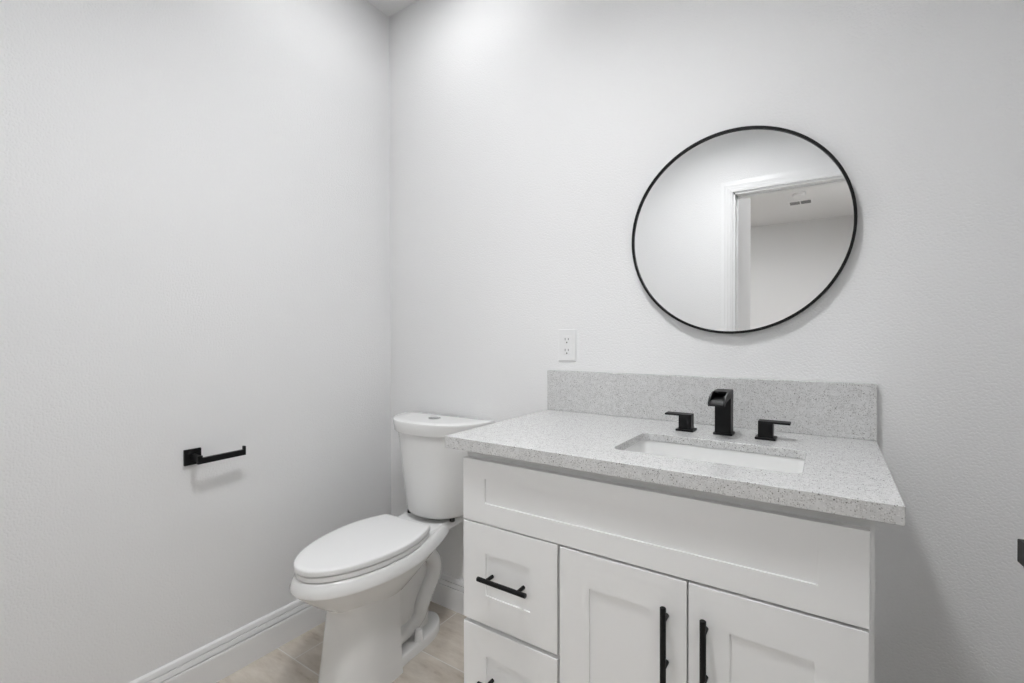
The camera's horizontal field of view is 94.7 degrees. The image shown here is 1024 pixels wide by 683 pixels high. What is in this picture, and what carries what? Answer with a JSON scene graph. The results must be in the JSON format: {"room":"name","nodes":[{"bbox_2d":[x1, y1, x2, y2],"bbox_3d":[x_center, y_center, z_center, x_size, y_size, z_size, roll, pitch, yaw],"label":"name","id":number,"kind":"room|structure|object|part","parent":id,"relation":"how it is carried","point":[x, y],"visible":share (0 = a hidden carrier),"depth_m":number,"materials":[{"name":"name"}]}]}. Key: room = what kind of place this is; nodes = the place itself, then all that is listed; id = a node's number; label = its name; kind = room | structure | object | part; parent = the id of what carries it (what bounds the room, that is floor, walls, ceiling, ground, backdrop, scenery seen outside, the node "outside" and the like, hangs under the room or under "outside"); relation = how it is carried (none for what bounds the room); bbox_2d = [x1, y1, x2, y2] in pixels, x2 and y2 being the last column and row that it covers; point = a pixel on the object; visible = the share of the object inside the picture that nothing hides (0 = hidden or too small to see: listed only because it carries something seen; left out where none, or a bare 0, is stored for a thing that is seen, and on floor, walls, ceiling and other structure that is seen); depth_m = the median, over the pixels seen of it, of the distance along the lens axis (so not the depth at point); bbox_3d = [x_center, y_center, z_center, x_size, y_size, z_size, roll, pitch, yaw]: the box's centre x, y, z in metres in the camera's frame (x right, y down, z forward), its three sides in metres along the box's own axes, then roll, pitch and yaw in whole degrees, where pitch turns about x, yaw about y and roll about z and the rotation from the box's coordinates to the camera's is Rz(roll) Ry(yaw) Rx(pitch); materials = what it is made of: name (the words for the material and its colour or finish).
{"room":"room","nodes":[
{"label":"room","id":0,"kind":"room"},
{"bbox_2d":[0,0,390,682],"bbox_3d":[-1.078,-0.180,1.498,0.120,2.586,1.920,0,1,34],"label":"wall","id":1,"kind":"structure","parent":0,"point":[195,194],"depth_m":1.46,"materials":[{"name":"white paint"}]},
{"bbox_2d":[183,446,245,465],"bbox_3d":[-0.955,0.363,1.519,0.063,0.050,0.159,0,1,34],"label":"toilet paper holder","id":2,"kind":"object","parent":1,"relation":"attached to","point":[193,456],"visible":1,"depth_m":1.48,"materials":[{"name":"black metal"}]},
{"bbox_3d":[-1.008,0.364,1.488,0.008,0.050,0.048,0,1,34],"label":"wall plate","id":3,"kind":"part","parent":2,"relation":"part of","materials":[{"name":"black metal"}]},
{"bbox_3d":[-0.983,0.363,1.470,0.054,0.018,0.014,0,1,34],"label":"post","id":4,"kind":"part","parent":2,"relation":"part of","materials":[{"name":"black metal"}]},
{"bbox_2d":[129,599,325,682],"bbox_3d":[-1.019,1.047,1.470,0.016,0.131,1.680,0,1,34],"label":"baseboard","id":5,"kind":"structure","parent":1,"relation":"attached to","point":[220,658],"depth_m":1.60,"materials":[{"name":"white paint"}]},
{"bbox_2d":[217,601,465,682],"bbox_3d":[-0.114,1.146,0.859,2.440,0.060,1.920,0,1,34],"label":"floor","id":6,"kind":"structure","parent":0,"point":[298,660],"depth_m":1.64,"materials":[{"name":"beige tile"}]},
{"bbox_2d":[289,411,494,682],"bbox_3d":[-0.430,0.706,1.644,0.435,0.808,0.682,0,1,31],"label":"toilet","id":7,"kind":"object","parent":6,"relation":"on","point":[375,579],"visible":0.98,"depth_m":1.56,"materials":[{"name":"white ceramic"}]},
{"bbox_3d":[-0.504,0.670,1.562,0.306,0.020,0.445,0,1,31],"label":"seat lid","id":8,"kind":"part","parent":7,"relation":"part of","materials":[{"name":"white plastic"}]},
{"bbox_3d":[-0.503,0.691,1.562,0.303,0.016,0.440,0,1,31],"label":"seat","id":9,"kind":"part","parent":7,"relation":"part of","materials":[{"name":"white plastic"}]},
{"bbox_3d":[-0.306,0.509,1.845,0.380,0.317,0.201,0,1,31],"label":"tank","id":10,"kind":"part","parent":7,"relation":"part of","materials":[{"name":"white ceramic"}]},
{"bbox_3d":[-0.308,0.327,1.841,0.435,0.047,0.213,0,1,31],"label":"tank lid","id":11,"kind":"part","parent":7,"relation":"part of","materials":[{"name":"white ceramic"}]},
{"bbox_2d":[463,451,874,682],"bbox_3d":[0.363,0.694,1.194,0.852,0.836,0.551,0,1,34],"label":"vanity cabinet","id":12,"kind":"object","parent":6,"relation":"on","point":[571,575],"visible":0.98,"depth_m":0.95,"materials":[{"name":"white paint"}]},
{"bbox_3d":[-0.021,0.590,1.142,0.142,0.012,0.036,0,1,34],"label":"handle","id":13,"kind":"part","parent":12,"relation":"part of","materials":[{"name":"black metal"}]},
{"bbox_3d":[-0.006,0.853,1.163,0.277,0.252,0.018,0,1,34],"label":"drawer","id":14,"kind":"part","parent":12,"relation":"part of","materials":[{"name":"white paint"}]},
{"bbox_3d":[-0.007,0.590,1.160,0.277,0.252,0.018,0,1,34],"label":"drawer","id":15,"kind":"part","parent":12,"relation":"part of","materials":[{"name":"white paint"}]},
{"bbox_3d":[0.229,0.723,1.002,0.279,0.514,0.018,0,1,34],"label":"door","id":16,"kind":"part","parent":12,"relation":"part of","materials":[{"name":"white paint"}]},
{"bbox_3d":[0.299,0.590,0.924,0.012,0.148,0.032,0,1,34],"label":"handle","id":17,"kind":"part","parent":12,"relation":"part of","materials":[{"name":"black metal"}]},
{"bbox_2d":[445,370,905,525],"bbox_3d":[0.365,0.191,1.202,0.930,0.170,0.557,0,1,34],"label":"countertop","id":18,"kind":"structure","parent":12,"relation":"on","point":[589,422],"depth_m":1.19,"materials":[{"name":"stone"}]},
{"bbox_2d":[625,440,804,472],"bbox_3d":[0.446,0.339,1.074,0.420,0.145,0.267,0,1,34],"label":"sink","id":19,"kind":"object","parent":18,"relation":"in","point":[722,456],"visible":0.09,"depth_m":1.16,"materials":[{"name":"white ceramic"}]},
{"bbox_2d":[665,389,790,440],"bbox_3d":[0.540,0.186,1.213,0.302,0.117,0.129,0,1,34],"label":"faucet","id":20,"kind":"object","parent":18,"relation":"on","point":[721,399],"visible":1,"depth_m":1.23,"materials":[{"name":"black metal"}]},
{"bbox_3d":[0.464,0.201,1.308,0.070,0.005,0.033,0,1,34],"label":"lever","id":21,"kind":"part","parent":20,"relation":"part of","materials":[{"name":"black metal"}]},
{"bbox_3d":[0.479,0.221,1.298,0.033,0.036,0.033,0,1,34],"label":"handle","id":22,"kind":"part","parent":20,"relation":"part of","materials":[{"name":"black metal"}]},
{"bbox_3d":[0.537,0.144,1.212,0.039,0.032,0.125,0,1,34],"label":"waterfall spout","id":23,"kind":"part","parent":20,"relation":"part of","materials":[{"name":"black metal"}]},
{"bbox_3d":[0.561,0.192,1.248,0.039,0.094,0.038,0,1,34],"label":"spout","id":24,"kind":"part","parent":20,"relation":"part of","materials":[{"name":"black metal"}]},
{"bbox_3d":[0.640,0.222,1.189,0.033,0.036,0.033,0,1,34],"label":"handle","id":25,"kind":"part","parent":20,"relation":"part of","materials":[{"name":"black metal"}]},
{"bbox_3d":[0.656,0.202,1.178,0.070,0.005,0.033,0,1,34],"label":"lever","id":26,"kind":"part","parent":20,"relation":"part of","materials":[{"name":"black metal"}]},
{"bbox_3d":[0.360,0.592,0.883,0.012,0.148,0.032,0,1,34],"label":"handle","id":27,"kind":"part","parent":12,"relation":"part of","materials":[{"name":"black metal"}]},
{"bbox_3d":[0.463,0.724,0.844,0.280,0.514,0.018,0,1,34],"label":"door","id":28,"kind":"part","parent":12,"relation":"part of","materials":[{"name":"white paint"}]},
{"bbox_2d":[366,0,417,16],"bbox_3d":[-0.120,-1.510,0.837,2.440,0.080,1.920,0,1,34],"label":"ceiling","id":29,"kind":"structure","parent":0,"point":[388,7],"depth_m":2.07,"materials":[{"name":"white paint"}]},
{"bbox_2d":[389,0,1023,682],"bbox_3d":[0.387,-0.184,1.594,2.200,2.586,0.120,0,1,34],"label":"wall","id":30,"kind":"structure","parent":0,"point":[528,138],"depth_m":1.29,"materials":[{"name":"white paint"}]},
{"bbox_2d":[431,572,463,614],"bbox_3d":[0.351,1.044,1.547,2.200,0.131,0.016,0,1,34],"label":"baseboard","id":31,"kind":"structure","parent":30,"relation":"attached to","point":[448,593],"depth_m":1.95,"materials":[{"name":"white paint"}]},
{"bbox_2d":[559,329,575,360],"bbox_3d":[0.193,0.013,1.649,0.068,0.112,0.007,0,1,34],"label":"wall outlet","id":32,"kind":"object","parent":30,"relation":"attached to","point":[567,337],"visible":1,"depth_m":1.65,"materials":[{"name":"white plastic"}]},
{"bbox_2d":[563,336,570,354],"bbox_3d":[0.192,0.013,1.648,0.032,0.065,0.002,0,1,34],"label":"receptacle","id":33,"kind":"object","parent":32,"relation":"attached to","point":[566,339],"depth_m":1.65,"materials":[{"name":"grey plastic"}]},
{"bbox_2d":[547,370,876,440],"bbox_3d":[0.515,0.173,1.425,0.930,0.139,0.018,0,1,34],"label":"backsplash","id":34,"kind":"structure","parent":30,"relation":"attached to","point":[833,409],"depth_m":1.34,"materials":[{"name":"stone"}]},
{"bbox_2d":[632,126,857,333],"bbox_3d":[0.626,-0.312,1.345,0.580,0.580,0.022,0,1,34],"label":"mirror","id":35,"kind":"object","parent":30,"relation":"attached to","point":[745,228],"visible":1,"depth_m":1.32,"materials":[{"name":"black mirror"}]},
{"bbox_2d":[1017,539,1023,566],"bbox_3d":[0.251,0.125,0.039,0.088,1.970,0.727,0,1,29],"label":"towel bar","id":36,"kind":"structure","parent":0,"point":[1020,542],"depth_m":0.34,"materials":[{"name":"black metal"}]}
]}

